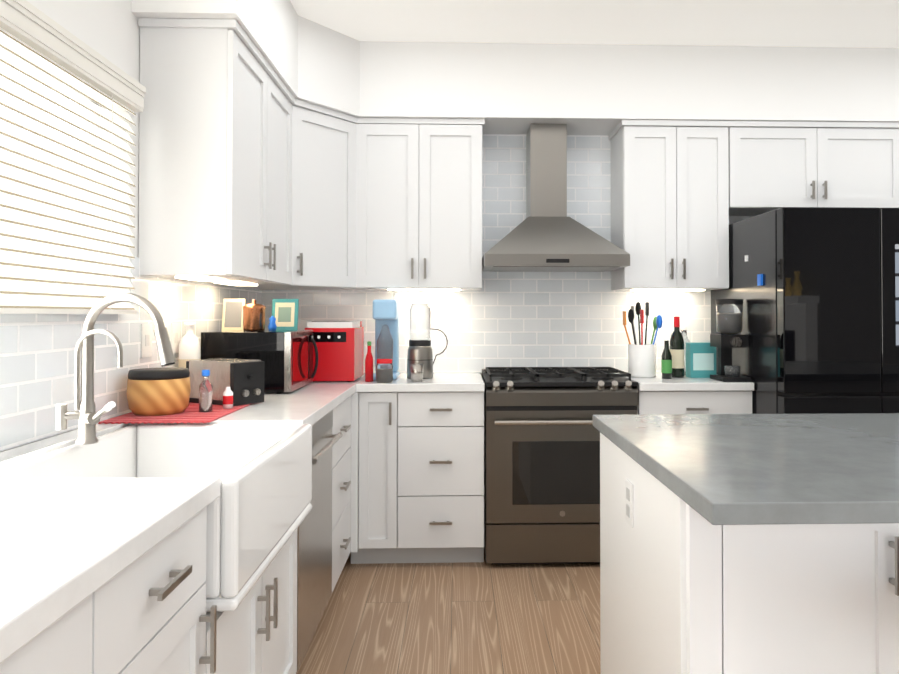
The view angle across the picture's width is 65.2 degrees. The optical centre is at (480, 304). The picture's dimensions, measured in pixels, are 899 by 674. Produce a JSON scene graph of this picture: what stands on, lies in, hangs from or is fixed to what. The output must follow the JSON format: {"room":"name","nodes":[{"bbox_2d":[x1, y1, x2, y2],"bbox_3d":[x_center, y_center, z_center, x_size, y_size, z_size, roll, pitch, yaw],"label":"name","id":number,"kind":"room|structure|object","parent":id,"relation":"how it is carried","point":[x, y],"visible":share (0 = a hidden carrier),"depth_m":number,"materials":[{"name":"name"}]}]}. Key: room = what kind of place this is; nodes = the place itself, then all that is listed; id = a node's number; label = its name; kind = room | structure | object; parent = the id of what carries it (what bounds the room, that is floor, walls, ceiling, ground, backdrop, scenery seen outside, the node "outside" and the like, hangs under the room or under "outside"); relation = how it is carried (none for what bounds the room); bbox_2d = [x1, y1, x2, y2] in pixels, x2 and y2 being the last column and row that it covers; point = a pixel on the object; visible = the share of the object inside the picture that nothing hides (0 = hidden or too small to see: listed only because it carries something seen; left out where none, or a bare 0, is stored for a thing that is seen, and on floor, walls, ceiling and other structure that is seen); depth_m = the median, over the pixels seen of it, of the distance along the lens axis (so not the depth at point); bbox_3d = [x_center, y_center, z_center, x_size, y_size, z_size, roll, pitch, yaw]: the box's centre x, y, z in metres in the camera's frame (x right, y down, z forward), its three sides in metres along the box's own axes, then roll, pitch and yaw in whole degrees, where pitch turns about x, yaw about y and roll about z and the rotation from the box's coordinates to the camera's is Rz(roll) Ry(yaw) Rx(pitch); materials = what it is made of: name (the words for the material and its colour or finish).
{"room":"kitchen","nodes":[
{"label":"kitchen","id":0,"kind":"room"},
{"bbox_2d":[0,0,139,451],"bbox_3d":[-1.228,-0.086,1.034,0.120,2.700,6.020,0,-1,-2],"label":"wall","id":1,"kind":"structure","parent":0,"point":[109,30],"depth_m":2.32,"materials":[{"name":"white paint"}]},
{"bbox_2d":[0,47,97,160],"bbox_3d":[-1.274,-0.356,1.552,0.059,0.695,1.550,0,-1,-2],"label":"window","id":2,"kind":"structure","parent":1,"relation":"in","point":[39,97],"depth_m":2.10,"materials":[{"name":"white"}]},
{"bbox_2d":[0,0,145,313],"bbox_3d":[-1.147,-0.364,1.554,0.073,0.770,1.653,0,-1,-2],"label":"window blinds","id":3,"kind":"object","parent":1,"relation":"attached to","point":[66,223],"visible":0.94,"depth_m":1.93,"materials":[{"name":"white plastic"}]},
{"bbox_2d":[0,257,261,450],"bbox_3d":[-1.198,0.098,2.058,0.008,0.539,3.970,0,-1,-2],"label":"backsplash","id":4,"kind":"structure","parent":1,"relation":"attached to","point":[37,365],"depth_m":2.06,"materials":[{"name":"tile"}]},
{"bbox_2d":[140,324,151,357],"bbox_3d":[-1.206,0.131,2.533,0.008,0.120,0.080,0,-1,-2],"label":"electrical outlet plate","id":5,"kind":"object","parent":4,"relation":"attached to","point":[146,340],"visible":1,"depth_m":2.53,"materials":[{"name":"white plastic"}]},
{"bbox_2d":[170,323,179,352],"bbox_3d":[-1.214,0.135,2.793,0.008,0.120,0.080,0,-1,-2],"label":"electrical outlet plate","id":6,"kind":"object","parent":4,"relation":"attached to","point":[175,336],"visible":0.89,"depth_m":2.79,"materials":[{"name":"white plastic"}]},
{"bbox_2d":[138,18,301,289],"bbox_3d":[-1.048,-0.552,2.982,0.365,0.908,0.966,0,-1,-2],"label":"upper cabinet","id":7,"kind":"object","parent":1,"relation":"attached to","point":[254,173],"depth_m":2.50,"materials":[{"name":"white wood"}]},
{"bbox_2d":[298,100,369,289],"bbox_3d":[-0.931,-0.541,3.707,0.647,0.908,0.706,0,-1,-2],"label":"upper cabinet","id":8,"kind":"object","parent":1,"relation":"attached to","point":[334,146],"depth_m":3.62,"materials":[{"name":"white wood"}]},
{"bbox_2d":[296,552,600,673],"bbox_3d":[1.231,1.295,1.097,5.040,0.060,6.260,0,-1,-2],"label":"floor","id":9,"kind":"structure","parent":0,"point":[484,617],"depth_m":2.85,"materials":[{"name":"wood"}]},
{"bbox_2d":[0,293,374,673],"bbox_3d":[-0.854,0.627,2.061,0.690,1.305,3.967,0,-1,-2],"label":"base unit","id":10,"kind":"object","parent":9,"relation":"on","point":[228,543],"depth_m":1.57,"materials":[{"name":"white wood"}]},
{"bbox_2d":[56,293,175,444],"bbox_3d":[-0.954,0.166,1.818,0.294,0.395,0.118,0,-1,-2],"label":"faucet","id":11,"kind":"object","parent":10,"relation":"on","point":[88,418],"depth_m":1.84,"materials":[{"name":"silver metal"}]},
{"bbox_2d":[0,424,311,611],"bbox_3d":[-0.809,0.512,1.843,0.572,0.277,0.771,0,-1,-2],"label":"farmhouse sink","id":12,"kind":"object","parent":10,"relation":"in","point":[263,471],"depth_m":1.88,"materials":[{"name":"white ceramic"}]},
{"bbox_2d":[98,402,252,423],"bbox_3d":[-1.026,0.371,2.470,0.340,0.005,0.600,0,-1,-2],"label":"dish mat","id":13,"kind":"object","parent":10,"relation":"on","point":[190,413],"visible":0.54,"depth_m":2.27,"materials":[{"name":"red fabric"}]},
{"bbox_2d":[126,367,190,415],"bbox_3d":[-1.088,0.293,2.374,0.198,0.148,0.198,0,-1,-2],"label":"wooden bowl","id":14,"kind":"object","parent":13,"relation":"on","point":[158,391],"visible":1,"depth_m":2.30,"materials":[{"name":"brown wood"}]},
{"bbox_2d":[199,370,212,411],"bbox_3d":[-0.944,0.297,2.409,0.044,0.142,0.043,0,-1,-2],"label":"soap bottle","id":15,"kind":"object","parent":13,"relation":"on","point":[205,395],"depth_m":2.39,"materials":[{"name":"clear plastic"}]},
{"bbox_2d":[186,358,264,405],"bbox_3d":[-0.965,0.291,2.664,0.275,0.161,0.151,0,-1,29],"label":"toaster","id":16,"kind":"object","parent":13,"relation":"on","point":[243,379],"visible":0.92,"depth_m":2.60,"materials":[{"name":"silver metal"}]},
{"bbox_2d":[223,387,232,408],"bbox_3d":[-0.897,0.331,2.490,0.035,0.075,0.034,0,-1,-2],"label":"soap bottle","id":17,"kind":"object","parent":13,"relation":"on","point":[227,394],"depth_m":2.48,"materials":[{"name":"white plastic"}]},
{"bbox_2d":[178,322,199,367],"bbox_3d":[-1.165,0.225,2.808,0.081,0.307,0.080,0,-1,-2],"label":"bottle","id":18,"kind":"object","parent":10,"relation":"on","point":[189,346],"visible":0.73,"depth_m":2.78,"materials":[{"name":"white plastic"}]},
{"bbox_2d":[201,299,317,393],"bbox_3d":[-0.976,0.179,3.200,0.429,0.411,0.460,0,-1,-2],"label":"microwave","id":19,"kind":"object","parent":10,"relation":"on","point":[282,346],"visible":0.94,"depth_m":3.01,"materials":[{"name":"black metal"}]},
{"bbox_2d":[221,299,245,330],"bbox_3d":[-1.142,0.049,3.245,0.100,0.150,0.036,0,-1,-2],"label":"photo frame","id":20,"kind":"object","parent":19,"relation":"on","point":[232,316],"depth_m":3.24,"materials":[{"name":"beige"}]},
{"bbox_2d":[243,300,265,330],"bbox_3d":[-1.030,0.050,3.191,0.100,0.142,0.100,0,-1,-2],"label":"copper canister","id":21,"kind":"object","parent":19,"relation":"on","point":[253,313],"depth_m":3.15,"materials":[{"name":"brown metal"}]},
{"bbox_2d":[297,410,342,670],"bbox_3d":[-0.591,0.801,2.559,0.091,0.760,0.604,0,-1,-2],"label":"dishwasher","id":22,"kind":"object","parent":10,"relation":"in","point":[314,533],"depth_m":2.54,"materials":[{"name":"silver metal"}]},
{"bbox_2d":[305,321,363,381],"bbox_3d":[-0.758,0.240,3.668,0.245,0.303,0.359,0,-1,-2],"label":"ice maker","id":23,"kind":"object","parent":10,"relation":"on","point":[340,346],"visible":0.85,"depth_m":3.49,"materials":[{"name":"red plastic"}]},
{"bbox_2d":[365,341,372,381],"bbox_3d":[-0.563,0.288,3.543,0.042,0.202,0.041,0,-1,-2],"label":"sauce bottle","id":24,"kind":"object","parent":10,"relation":"on","point":[369,367],"visible":1,"depth_m":3.53,"materials":[{"name":"red plastic"}]},
{"bbox_2d":[373,299,399,379],"bbox_3d":[-0.500,0.184,3.712,0.130,0.415,0.210,0,-1,-2],"label":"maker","id":25,"kind":"object","parent":10,"relation":"on","point":[386,314],"visible":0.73,"depth_m":3.63,"materials":[{"name":"blue plastic"}]},
{"bbox_2d":[372,373,484,563],"bbox_3d":[-0.293,0.849,3.742,0.604,0.909,0.637,0,-1,-2],"label":"base unit","id":26,"kind":"object","parent":9,"relation":"on","point":[428,434],"depth_m":3.45,"materials":[{"name":"white wood"}]},
{"bbox_2d":[376,359,392,382],"bbox_3d":[-0.480,0.331,3.500,0.084,0.116,0.083,0,-1,-2],"label":"jar","id":27,"kind":"object","parent":26,"relation":"on","point":[384,370],"visible":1,"depth_m":3.46,"materials":[{"name":"grey glass"}]},
{"bbox_2d":[410,364,423,381],"bbox_3d":[-0.322,0.347,3.550,0.068,0.085,0.068,0,-1,-2],"label":"steel tumbler","id":28,"kind":"object","parent":26,"relation":"on","point":[417,370],"visible":1,"depth_m":3.52,"materials":[{"name":"silver metal"}]},
{"bbox_2d":[407,303,447,378],"bbox_3d":[-0.284,0.192,3.734,0.218,0.400,0.140,0,-1,-2],"label":"blender","id":29,"kind":"object","parent":26,"relation":"on","point":[419,350],"visible":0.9,"depth_m":3.68,"materials":[{"name":"silver metal"}]},
{"bbox_2d":[482,367,638,563],"bbox_3d":[0.392,0.828,3.730,0.752,0.950,0.690,0,-1,-2],"label":"range","id":30,"kind":"object","parent":9,"relation":"on","point":[541,469],"visible":0.9,"depth_m":3.45,"materials":[{"name":"silver metal"}]},
{"bbox_2d":[615,372,753,414],"bbox_3d":[1.062,0.850,3.783,0.576,0.909,0.647,0,-1,-2],"label":"base unit","id":31,"kind":"object","parent":9,"relation":"on","point":[656,395],"depth_m":3.49,"materials":[{"name":"white wood"}]},
{"bbox_2d":[623,302,662,377],"bbox_3d":[0.889,0.189,3.833,0.200,0.410,0.202,0,-1,-2],"label":"utensil crock","id":32,"kind":"object","parent":31,"relation":"on","point":[641,360],"visible":1,"depth_m":3.77,"materials":[{"name":"white ceramic"}]},
{"bbox_2d":[661,340,671,378],"bbox_3d":[0.979,0.292,3.695,0.055,0.200,0.055,0,-1,-2],"label":"oil bottle","id":33,"kind":"object","parent":31,"relation":"on","point":[666,363],"visible":1,"depth_m":3.67,"materials":[{"name":"green glass"}]},
{"bbox_2d":[670,316,683,377],"bbox_3d":[1.056,0.229,3.778,0.077,0.327,0.077,0,-1,-2],"label":"wine bottle","id":34,"kind":"object","parent":31,"relation":"on","point":[677,346],"visible":0.94,"depth_m":3.75,"materials":[{"name":"black glass"}]},
{"bbox_2d":[681,326,689,374],"bbox_3d":[1.137,0.259,3.921,0.068,0.271,0.068,0,-1,-2],"label":"clear water bottle","id":35,"kind":"object","parent":31,"relation":"on","point":[684,332],"visible":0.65,"depth_m":3.90,"materials":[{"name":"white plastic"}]},
{"bbox_2d":[686,342,715,377],"bbox_3d":[1.186,0.300,3.781,0.140,0.185,0.081,0,-1,-2],"label":"box","id":36,"kind":"object","parent":31,"relation":"on","point":[700,359],"visible":0.86,"depth_m":3.74,"materials":[{"name":"teal cardboard"}]},
{"bbox_2d":[710,298,750,381],"bbox_3d":[1.282,0.180,3.611,0.140,0.420,0.190,0,-1,-2],"label":"coffee maker","id":37,"kind":"object","parent":31,"relation":"on","point":[726,339],"visible":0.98,"depth_m":3.56,"materials":[{"name":"black plastic"}]},
{"bbox_2d":[593,425,898,673],"bbox_3d":[1.613,0.843,1.927,2.420,0.868,0.900,0,-1,-2],"label":"kitchen island","id":38,"kind":"object","parent":9,"relation":"on","point":[749,543],"depth_m":1.49,"materials":[{"name":"white wood"}]},
{"bbox_2d":[625,478,633,526],"bbox_3d":[0.407,0.544,1.925,0.008,0.115,0.070,0,-1,-2],"label":"outlet","id":39,"kind":"object","parent":38,"relation":"attached to","point":[629,482],"depth_m":1.91,"materials":[{"name":"white plastic"}]},
{"bbox_2d":[593,413,898,528],"bbox_3d":[1.626,0.386,1.857,2.460,0.040,1.115,0,-1,-2],"label":"island countertop","id":40,"kind":"structure","parent":38,"relation":"on","point":[734,471],"depth_m":1.60,"materials":[{"name":"grey stone"}]},
{"bbox_2d":[711,207,898,413],"bbox_3d":[1.811,0.432,3.660,0.922,1.740,0.922,0,-1,-2],"label":"fridge","id":41,"kind":"object","parent":9,"relation":"on","point":[816,289],"visible":0.54,"depth_m":3.20,"materials":[{"name":"black metal"}]},
{"bbox_2d":[131,0,898,134],"bbox_3d":[1.157,-1.203,3.332,4.800,0.400,1.620,0,-1,-2],"label":"soffit","id":42,"kind":"structure","parent":0,"point":[577,89],"depth_m":3.76,"materials":[{"name":"white paint"}]},
{"bbox_2d":[290,0,898,47],"bbox_3d":[1.231,-1.465,1.137,5.040,0.060,6.260,0,-1,-2],"label":"ceiling","id":43,"kind":"structure","parent":0,"point":[834,23],"depth_m":3.48,"materials":[{"name":"white paint"}]},
{"bbox_2d":[480,216,753,375],"bbox_3d":[1.128,-0.040,4.185,5.040,2.700,0.120,0,-1,-2],"label":"wall","id":44,"kind":"structure","parent":0,"point":[733,219],"depth_m":4.14,"materials":[{"name":"white paint"}]},
{"bbox_2d":[366,118,484,290],"bbox_3d":[-0.357,-0.538,3.894,0.724,0.908,0.371,0,-1,-2],"label":"upper cabinet","id":45,"kind":"object","parent":44,"relation":"attached to","point":[425,232],"depth_m":3.76,"materials":[{"name":"white wood"}]},
{"bbox_2d":[262,134,710,372],"bbox_3d":[0.085,-0.297,4.090,2.692,1.389,0.008,0,-1,-2],"label":"backsplash","id":46,"kind":"structure","parent":44,"relation":"attached to","point":[536,319],"depth_m":4.09,"materials":[{"name":"tile"}]},
{"bbox_2d":[482,124,629,271],"bbox_3d":[0.389,-0.592,3.857,0.752,0.802,0.482,0,-1,-2],"label":"range hood","id":47,"kind":"object","parent":44,"relation":"attached to","point":[547,234],"visible":0.94,"depth_m":3.77,"materials":[{"name":"silver metal"}]},
{"bbox_2d":[609,120,733,290],"bbox_3d":[1.055,-0.537,3.963,0.576,0.908,0.327,0,-1,-2],"label":"upper cabinet","id":48,"kind":"object","parent":44,"relation":"attached to","point":[672,181],"depth_m":3.81,"materials":[{"name":"white wood"}]},
{"bbox_2d":[734,121,898,215],"bbox_3d":[1.831,-0.757,3.992,0.968,0.468,0.327,0,-1,-2],"label":"upper cabinet","id":49,"kind":"object","parent":44,"relation":"attached to","point":[778,164],"depth_m":3.83,"materials":[{"name":"white wood"}]}
]}

